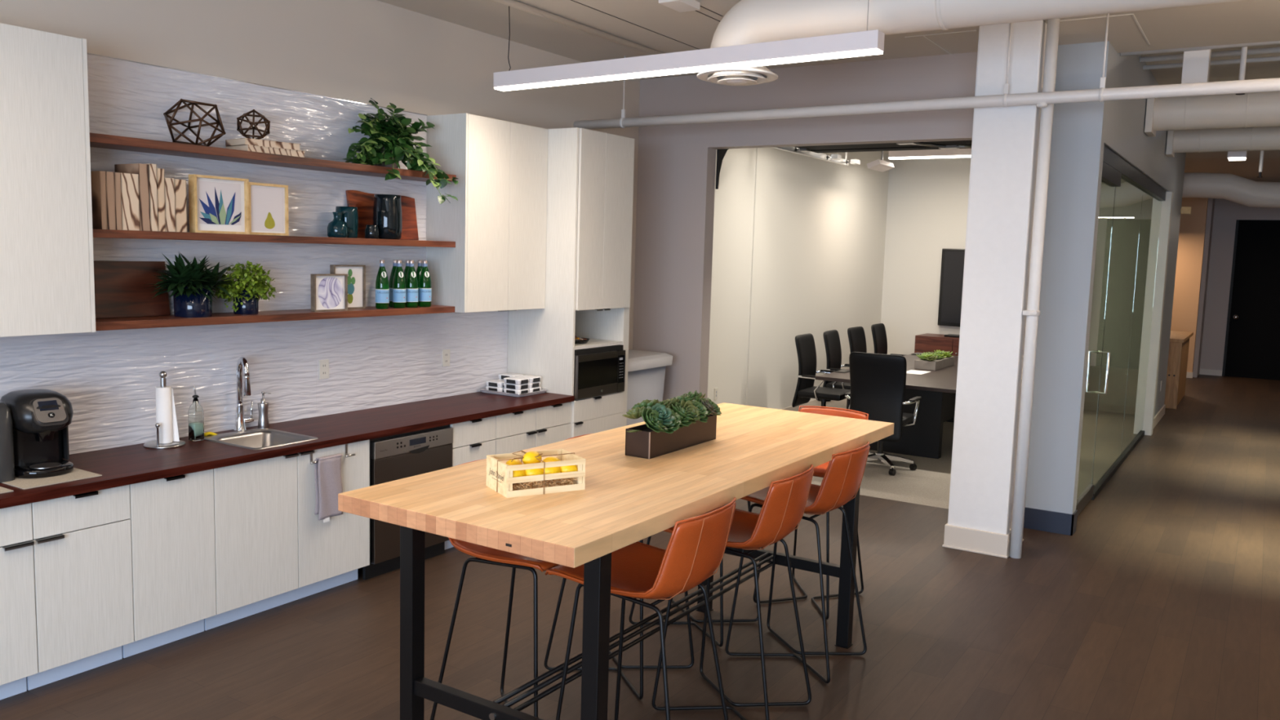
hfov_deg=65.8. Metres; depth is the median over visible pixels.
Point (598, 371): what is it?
microwave
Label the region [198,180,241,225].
print
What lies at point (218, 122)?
sculpture
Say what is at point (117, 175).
book
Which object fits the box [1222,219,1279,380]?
door
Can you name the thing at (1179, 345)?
cabinet
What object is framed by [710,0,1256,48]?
air duct
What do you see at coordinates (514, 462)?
lemon
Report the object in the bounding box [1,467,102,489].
mat
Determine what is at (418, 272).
water bottle
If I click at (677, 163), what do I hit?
wall
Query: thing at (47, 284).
upper cabinet
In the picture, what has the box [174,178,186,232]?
book
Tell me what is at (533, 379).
container
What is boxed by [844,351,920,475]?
office chair
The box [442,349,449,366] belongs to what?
wall outlet
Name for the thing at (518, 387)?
container
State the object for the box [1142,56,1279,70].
conduit
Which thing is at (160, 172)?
book
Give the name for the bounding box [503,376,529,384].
container
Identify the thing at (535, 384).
container
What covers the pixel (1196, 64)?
junction box
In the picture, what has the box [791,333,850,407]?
office chair
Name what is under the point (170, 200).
book
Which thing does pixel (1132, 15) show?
trim
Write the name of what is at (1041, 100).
pipe
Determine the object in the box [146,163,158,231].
book
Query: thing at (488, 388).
container
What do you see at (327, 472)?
dish towel
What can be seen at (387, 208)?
glass vase
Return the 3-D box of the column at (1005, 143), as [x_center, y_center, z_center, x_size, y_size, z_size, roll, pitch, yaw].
[2.377,-0.438,6.520,0.380,3.385,0.468,6,7,32]
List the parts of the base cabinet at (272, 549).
door, edge pull, edge pull, door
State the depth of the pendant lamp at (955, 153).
12.36 m
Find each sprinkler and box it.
[1235,46,1247,94]
[1257,150,1264,177]
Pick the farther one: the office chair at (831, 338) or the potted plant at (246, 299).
the office chair at (831, 338)
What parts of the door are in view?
frame, knob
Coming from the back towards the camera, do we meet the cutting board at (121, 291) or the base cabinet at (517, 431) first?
the base cabinet at (517, 431)
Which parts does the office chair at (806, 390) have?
backrest, armrest, seat, armrest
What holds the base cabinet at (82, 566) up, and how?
on the floor
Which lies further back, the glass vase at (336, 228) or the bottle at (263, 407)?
the glass vase at (336, 228)
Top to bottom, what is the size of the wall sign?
0.090 m
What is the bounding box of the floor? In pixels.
[0,373,1279,719]
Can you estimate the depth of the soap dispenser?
5.51 m
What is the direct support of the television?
attached to the wall at (802, 244)
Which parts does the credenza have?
door, door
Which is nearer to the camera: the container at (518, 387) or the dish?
the container at (518, 387)
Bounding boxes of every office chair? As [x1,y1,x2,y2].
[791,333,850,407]
[822,329,850,411]
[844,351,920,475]
[847,326,866,352]
[871,323,905,355]
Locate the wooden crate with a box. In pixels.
[486,448,585,497]
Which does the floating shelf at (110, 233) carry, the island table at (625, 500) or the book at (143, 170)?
the book at (143, 170)
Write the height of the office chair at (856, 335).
1.070 m
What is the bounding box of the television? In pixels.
[937,248,964,326]
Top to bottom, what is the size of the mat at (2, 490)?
0.004 m
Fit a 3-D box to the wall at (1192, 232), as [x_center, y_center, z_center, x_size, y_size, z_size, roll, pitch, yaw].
[8.066,-1.529,17.985,3.730,3.385,0.150,6,7,32]
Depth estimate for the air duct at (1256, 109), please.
8.36 m
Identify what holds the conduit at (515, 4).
attached to the ceiling at (1248, 21)
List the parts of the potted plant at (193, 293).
pot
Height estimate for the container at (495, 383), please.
0.037 m
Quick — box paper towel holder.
[143,370,185,448]
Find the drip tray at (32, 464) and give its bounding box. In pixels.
[29,462,61,468]
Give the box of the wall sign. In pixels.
[1180,206,1191,213]
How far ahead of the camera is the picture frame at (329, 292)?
5.67 m
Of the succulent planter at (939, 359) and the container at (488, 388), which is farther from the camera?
the succulent planter at (939, 359)
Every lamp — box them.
[493,5,884,91]
[888,148,971,159]
[1227,151,1247,160]
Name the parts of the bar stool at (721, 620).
leg frame, leg frame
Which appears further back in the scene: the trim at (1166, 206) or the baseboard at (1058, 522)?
the trim at (1166, 206)
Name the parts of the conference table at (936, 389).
panel, modesty panel, panel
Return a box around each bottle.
[187,385,204,441]
[257,402,269,427]
[375,259,389,308]
[388,259,397,306]
[392,260,405,308]
[404,259,408,279]
[405,260,417,307]
[415,260,422,306]
[418,260,431,306]
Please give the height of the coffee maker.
0.354 m
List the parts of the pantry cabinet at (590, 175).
panel, door, door, drawer, panel, door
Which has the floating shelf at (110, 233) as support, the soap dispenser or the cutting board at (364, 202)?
the cutting board at (364, 202)
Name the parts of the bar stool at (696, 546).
leg frame, leg frame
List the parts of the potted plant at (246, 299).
pot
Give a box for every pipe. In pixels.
[573,13,1279,129]
[1009,17,1060,558]
[1120,40,1279,56]
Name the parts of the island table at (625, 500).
leg, leg, tie rod, tie rod, tie rod, leg, leg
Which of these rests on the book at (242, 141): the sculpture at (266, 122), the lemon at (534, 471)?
the sculpture at (266, 122)
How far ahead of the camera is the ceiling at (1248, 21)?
6.53 m
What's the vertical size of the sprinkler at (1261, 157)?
0.445 m
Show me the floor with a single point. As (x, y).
(1162, 601)
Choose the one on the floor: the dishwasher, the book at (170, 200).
the dishwasher
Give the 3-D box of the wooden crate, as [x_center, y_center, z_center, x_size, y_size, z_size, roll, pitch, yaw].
[-0.361,0.378,3.427,0.297,0.132,0.196,-2,7,-30]
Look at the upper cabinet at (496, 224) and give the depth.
6.55 m
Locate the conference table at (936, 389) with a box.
[815,354,958,458]
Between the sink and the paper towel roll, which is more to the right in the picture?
the sink
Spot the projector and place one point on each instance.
(879, 165)
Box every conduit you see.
[492,0,701,72]
[1139,46,1279,62]
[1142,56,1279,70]
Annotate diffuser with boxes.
[697,65,777,85]
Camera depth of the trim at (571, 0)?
6.28 m
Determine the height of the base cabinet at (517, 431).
0.822 m
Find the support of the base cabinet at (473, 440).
on the floor
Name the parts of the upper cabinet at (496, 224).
panel, door, door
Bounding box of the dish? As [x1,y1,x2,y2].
[574,335,590,344]
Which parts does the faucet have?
spout, handle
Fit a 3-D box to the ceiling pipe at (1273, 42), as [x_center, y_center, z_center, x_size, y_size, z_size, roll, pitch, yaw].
[5.641,-2.007,5.673,5.230,0.100,0.088,6,7,32]
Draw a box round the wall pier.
[1025,40,1111,514]
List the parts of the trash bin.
lid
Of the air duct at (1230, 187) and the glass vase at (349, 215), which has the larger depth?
the air duct at (1230, 187)
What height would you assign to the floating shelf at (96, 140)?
0.040 m
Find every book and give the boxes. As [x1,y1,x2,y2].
[90,170,107,229]
[105,171,115,230]
[114,163,150,231]
[114,172,122,230]
[120,173,140,231]
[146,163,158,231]
[156,168,165,231]
[164,177,175,231]
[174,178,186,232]
[225,137,301,150]
[225,144,305,157]
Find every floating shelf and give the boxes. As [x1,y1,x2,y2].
[89,132,456,182]
[92,229,455,247]
[95,304,454,330]
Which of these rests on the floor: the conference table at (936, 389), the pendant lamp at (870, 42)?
the conference table at (936, 389)
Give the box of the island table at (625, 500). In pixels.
[337,402,893,719]
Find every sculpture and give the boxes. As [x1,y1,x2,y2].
[163,98,226,146]
[236,109,270,139]
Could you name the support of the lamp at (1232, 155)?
attached to the ceiling at (1248, 21)
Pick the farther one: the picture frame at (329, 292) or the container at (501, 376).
the container at (501, 376)
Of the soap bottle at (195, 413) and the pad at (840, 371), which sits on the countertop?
the soap bottle at (195, 413)
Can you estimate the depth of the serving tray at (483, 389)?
7.01 m
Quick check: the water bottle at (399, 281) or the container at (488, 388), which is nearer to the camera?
the water bottle at (399, 281)
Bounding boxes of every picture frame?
[188,174,249,234]
[248,182,288,235]
[311,273,347,311]
[329,264,365,309]
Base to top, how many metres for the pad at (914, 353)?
0.010 m
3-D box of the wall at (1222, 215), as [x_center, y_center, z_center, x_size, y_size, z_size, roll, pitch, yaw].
[12.118,-1.197,15.997,5.270,3.385,0.820,6,7,32]
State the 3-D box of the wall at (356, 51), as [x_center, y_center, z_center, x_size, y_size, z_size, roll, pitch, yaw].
[-2.905,-0.301,4.447,0.150,3.505,10.390,6,7,32]
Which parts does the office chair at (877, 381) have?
armrest, backrest, seat, armrest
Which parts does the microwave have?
control panel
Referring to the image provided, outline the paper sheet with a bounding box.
[906,369,930,374]
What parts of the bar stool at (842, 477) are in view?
leg frame, leg frame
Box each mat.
[0,486,13,493]
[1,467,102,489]
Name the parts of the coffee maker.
water tank, spout, control panel, panel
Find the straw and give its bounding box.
[512,476,577,489]
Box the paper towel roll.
[155,386,179,444]
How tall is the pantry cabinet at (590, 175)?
2.745 m
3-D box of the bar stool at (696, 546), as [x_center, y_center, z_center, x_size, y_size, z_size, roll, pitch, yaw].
[0.019,0.996,3.518,0.561,1.047,0.487,6,7,32]
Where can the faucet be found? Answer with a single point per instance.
(245, 389)
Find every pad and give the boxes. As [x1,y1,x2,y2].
[835,369,849,373]
[911,352,924,355]
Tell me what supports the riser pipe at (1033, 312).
attached to the column at (1005, 143)
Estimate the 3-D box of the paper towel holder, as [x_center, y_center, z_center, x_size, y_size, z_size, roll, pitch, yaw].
[-2.387,0.242,4.957,0.192,0.376,0.192,6,7,32]
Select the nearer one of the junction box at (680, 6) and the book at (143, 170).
the book at (143, 170)
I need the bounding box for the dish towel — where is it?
[314,453,343,522]
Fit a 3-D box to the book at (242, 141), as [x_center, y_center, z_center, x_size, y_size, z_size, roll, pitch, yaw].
[-2.021,-1.153,5.310,0.205,0.034,0.320,7,8,40]
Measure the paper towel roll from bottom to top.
0.281 m
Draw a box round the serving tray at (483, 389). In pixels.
[478,387,547,396]
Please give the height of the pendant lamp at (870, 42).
0.515 m
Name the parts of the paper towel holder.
tension arm, post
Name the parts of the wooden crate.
panel, panel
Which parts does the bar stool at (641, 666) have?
leg frame, leg frame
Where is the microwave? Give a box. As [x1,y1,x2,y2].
[573,344,625,399]
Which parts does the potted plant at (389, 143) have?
pot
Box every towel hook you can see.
[310,453,318,464]
[345,444,355,457]
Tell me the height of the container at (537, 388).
0.037 m
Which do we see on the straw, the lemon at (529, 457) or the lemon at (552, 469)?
the lemon at (552, 469)
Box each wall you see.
[0,0,639,349]
[632,52,977,400]
[706,147,970,409]
[1075,144,1166,515]
[1104,45,1186,416]
[1170,197,1208,372]
[1192,198,1279,377]
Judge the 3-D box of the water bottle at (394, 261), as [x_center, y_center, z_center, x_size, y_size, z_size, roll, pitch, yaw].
[-1.543,-0.483,6.238,0.083,0.295,0.082,6,7,32]
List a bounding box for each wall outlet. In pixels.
[319,359,328,379]
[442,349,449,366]
[714,387,718,399]
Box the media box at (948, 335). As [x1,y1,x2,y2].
[944,333,959,337]
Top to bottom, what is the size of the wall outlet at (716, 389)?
0.120 m
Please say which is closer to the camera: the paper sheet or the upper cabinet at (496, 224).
the upper cabinet at (496, 224)
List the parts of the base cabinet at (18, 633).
drawer, edge pull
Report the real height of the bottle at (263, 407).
0.140 m
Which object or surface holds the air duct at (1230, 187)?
attached to the wall
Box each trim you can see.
[87,53,426,115]
[570,0,722,49]
[904,13,1150,54]
[1142,191,1173,435]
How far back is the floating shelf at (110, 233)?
5.17 m
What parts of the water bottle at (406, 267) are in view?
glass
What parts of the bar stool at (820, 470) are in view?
leg frame, leg frame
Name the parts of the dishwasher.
control panel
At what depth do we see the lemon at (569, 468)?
3.41 m
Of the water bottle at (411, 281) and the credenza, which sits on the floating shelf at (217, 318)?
the water bottle at (411, 281)
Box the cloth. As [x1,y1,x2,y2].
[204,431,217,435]
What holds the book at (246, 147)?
on the floating shelf at (96, 140)
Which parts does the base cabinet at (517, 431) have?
door, drawer, edge pull, edge pull, edge pull, door, drawer, edge pull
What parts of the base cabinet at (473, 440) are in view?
drawer, drawer, edge pull, edge pull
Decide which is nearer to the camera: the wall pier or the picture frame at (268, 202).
the picture frame at (268, 202)
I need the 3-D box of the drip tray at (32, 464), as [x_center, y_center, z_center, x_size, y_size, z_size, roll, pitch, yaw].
[-2.574,0.457,4.282,0.110,0.003,0.121,6,8,38]
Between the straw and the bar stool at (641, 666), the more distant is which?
the bar stool at (641, 666)
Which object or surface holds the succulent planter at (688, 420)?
on the island table at (625, 500)
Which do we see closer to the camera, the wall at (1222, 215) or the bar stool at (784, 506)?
the bar stool at (784, 506)
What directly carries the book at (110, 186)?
on the floating shelf at (110, 233)
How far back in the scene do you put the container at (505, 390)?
6.98 m
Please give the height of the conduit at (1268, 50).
0.044 m
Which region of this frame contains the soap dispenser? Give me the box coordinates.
[257,391,271,427]
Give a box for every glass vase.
[327,212,347,237]
[335,206,358,238]
[364,224,378,239]
[372,194,402,239]
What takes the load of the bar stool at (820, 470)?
on the floor
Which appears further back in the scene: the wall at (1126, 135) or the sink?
the wall at (1126, 135)
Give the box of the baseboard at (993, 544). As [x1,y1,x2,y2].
[942,523,1023,558]
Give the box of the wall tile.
[0,53,508,454]
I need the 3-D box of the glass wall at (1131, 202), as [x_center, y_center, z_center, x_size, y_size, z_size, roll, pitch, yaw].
[4.433,-0.328,9.041,0.173,2.735,4.800,6,7,32]
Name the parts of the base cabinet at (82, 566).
edge pull, drawer, edge pull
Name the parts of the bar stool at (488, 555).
leg frame, leg frame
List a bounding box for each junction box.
[658,0,700,12]
[1181,49,1211,84]
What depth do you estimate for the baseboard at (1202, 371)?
17.62 m
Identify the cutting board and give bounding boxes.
[93,261,170,318]
[345,190,418,239]
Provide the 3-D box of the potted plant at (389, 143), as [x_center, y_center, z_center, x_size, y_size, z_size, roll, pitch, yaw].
[-1.455,-1.255,5.986,0.705,0.614,0.571,-2,7,-28]
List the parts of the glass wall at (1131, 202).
rail, glass door, pull handle, glass panel, rail, glass panel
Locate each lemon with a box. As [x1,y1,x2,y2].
[506,458,522,465]
[512,469,525,477]
[522,451,542,464]
[524,467,543,475]
[541,456,560,462]
[542,466,560,474]
[560,465,577,472]
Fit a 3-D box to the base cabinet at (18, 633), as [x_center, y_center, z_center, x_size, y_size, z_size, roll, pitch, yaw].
[-2.878,0.984,3.941,0.614,0.822,0.610,6,7,32]
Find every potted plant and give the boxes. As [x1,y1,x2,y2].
[144,251,236,317]
[213,260,275,314]
[343,97,457,204]
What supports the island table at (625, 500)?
on the floor
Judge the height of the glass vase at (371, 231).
0.082 m
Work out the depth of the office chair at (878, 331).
12.62 m
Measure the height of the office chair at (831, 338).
1.070 m
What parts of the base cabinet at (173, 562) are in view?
edge pull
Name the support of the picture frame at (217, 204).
on the floating shelf at (110, 233)
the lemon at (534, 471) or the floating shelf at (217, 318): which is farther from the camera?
the floating shelf at (217, 318)
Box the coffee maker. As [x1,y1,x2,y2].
[0,389,73,482]
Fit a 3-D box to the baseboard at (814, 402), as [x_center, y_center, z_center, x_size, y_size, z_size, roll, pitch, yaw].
[3.254,0.767,10.842,3.600,0.100,6.510,6,7,32]
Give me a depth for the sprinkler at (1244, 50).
6.88 m
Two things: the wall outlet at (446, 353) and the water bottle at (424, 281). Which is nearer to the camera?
the water bottle at (424, 281)
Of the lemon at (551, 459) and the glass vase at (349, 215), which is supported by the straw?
the lemon at (551, 459)
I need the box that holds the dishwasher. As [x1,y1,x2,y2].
[363,424,453,580]
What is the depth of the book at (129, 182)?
4.60 m
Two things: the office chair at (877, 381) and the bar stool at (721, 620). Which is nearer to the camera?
the bar stool at (721, 620)
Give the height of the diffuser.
0.103 m
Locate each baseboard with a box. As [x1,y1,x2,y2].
[780,399,836,411]
[942,523,1023,558]
[1023,506,1077,535]
[1153,404,1165,428]
[1186,368,1222,377]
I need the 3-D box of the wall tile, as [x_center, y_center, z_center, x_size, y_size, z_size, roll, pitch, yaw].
[-2.143,-0.564,5.463,0.012,1.881,4.356,6,7,32]
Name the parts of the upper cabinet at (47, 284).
panel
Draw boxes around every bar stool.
[430,458,559,719]
[543,433,693,699]
[545,497,736,719]
[628,501,757,646]
[652,463,813,719]
[724,441,870,683]
[752,405,868,619]
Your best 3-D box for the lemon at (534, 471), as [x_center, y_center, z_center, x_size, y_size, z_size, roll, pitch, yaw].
[-0.363,0.385,3.363,0.063,0.055,0.067,6,7,32]
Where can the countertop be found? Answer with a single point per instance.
(124, 465)
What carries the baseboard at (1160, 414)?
attached to the wall at (1126, 135)
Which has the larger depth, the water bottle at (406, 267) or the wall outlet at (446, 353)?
the wall outlet at (446, 353)
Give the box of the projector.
[866,151,893,172]
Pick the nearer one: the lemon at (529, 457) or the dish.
the lemon at (529, 457)
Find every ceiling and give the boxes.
[377,0,1279,182]
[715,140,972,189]
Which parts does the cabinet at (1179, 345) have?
panel, panel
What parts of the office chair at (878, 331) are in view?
backrest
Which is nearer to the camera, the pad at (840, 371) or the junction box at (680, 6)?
the junction box at (680, 6)
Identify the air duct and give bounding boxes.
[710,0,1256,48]
[1144,91,1279,137]
[1165,126,1279,157]
[1182,172,1279,208]
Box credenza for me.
[914,333,959,355]
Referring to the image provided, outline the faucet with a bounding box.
[233,356,253,431]
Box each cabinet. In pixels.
[0,22,95,337]
[0,502,38,699]
[26,484,133,690]
[121,468,216,657]
[204,440,369,630]
[426,113,547,312]
[444,415,496,549]
[494,401,571,454]
[507,127,634,437]
[1164,330,1193,408]
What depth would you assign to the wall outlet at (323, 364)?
5.93 m
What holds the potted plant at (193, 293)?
on the floating shelf at (217, 318)
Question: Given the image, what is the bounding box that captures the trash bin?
[626,349,672,425]
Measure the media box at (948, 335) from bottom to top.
0.024 m
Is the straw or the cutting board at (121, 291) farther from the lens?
the cutting board at (121, 291)
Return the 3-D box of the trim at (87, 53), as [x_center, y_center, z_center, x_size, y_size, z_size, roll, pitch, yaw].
[-2.044,-1.510,5.470,0.016,0.004,2.397,6,7,32]
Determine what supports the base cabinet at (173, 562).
on the floor
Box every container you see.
[485,379,504,387]
[485,386,504,391]
[498,373,523,379]
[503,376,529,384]
[503,382,528,390]
[503,388,528,394]
[516,374,541,382]
[528,382,540,387]
[528,386,541,392]
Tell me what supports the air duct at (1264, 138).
hanging from the ceiling at (1248, 21)
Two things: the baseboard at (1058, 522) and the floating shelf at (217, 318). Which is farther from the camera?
the baseboard at (1058, 522)
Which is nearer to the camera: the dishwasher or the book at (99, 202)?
the book at (99, 202)
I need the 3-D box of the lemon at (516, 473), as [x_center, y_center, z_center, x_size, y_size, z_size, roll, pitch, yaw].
[-0.418,0.385,3.330,0.055,0.055,0.078,6,7,32]
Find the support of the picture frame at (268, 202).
on the floating shelf at (110, 233)
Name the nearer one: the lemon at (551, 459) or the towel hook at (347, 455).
the lemon at (551, 459)
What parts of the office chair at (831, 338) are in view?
backrest, armrest, seat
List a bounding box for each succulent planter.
[622,390,721,459]
[914,349,954,370]
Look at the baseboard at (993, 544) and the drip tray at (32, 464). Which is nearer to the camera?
the drip tray at (32, 464)
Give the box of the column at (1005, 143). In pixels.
[947,19,1047,534]
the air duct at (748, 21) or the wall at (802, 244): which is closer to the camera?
the air duct at (748, 21)
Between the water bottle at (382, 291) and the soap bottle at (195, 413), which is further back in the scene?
the water bottle at (382, 291)
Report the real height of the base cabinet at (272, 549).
0.821 m
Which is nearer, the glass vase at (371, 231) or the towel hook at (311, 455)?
the towel hook at (311, 455)
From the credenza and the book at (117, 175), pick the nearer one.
the book at (117, 175)
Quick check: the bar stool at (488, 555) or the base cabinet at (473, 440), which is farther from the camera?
the base cabinet at (473, 440)
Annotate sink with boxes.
[204,427,318,449]
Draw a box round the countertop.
[0,391,573,508]

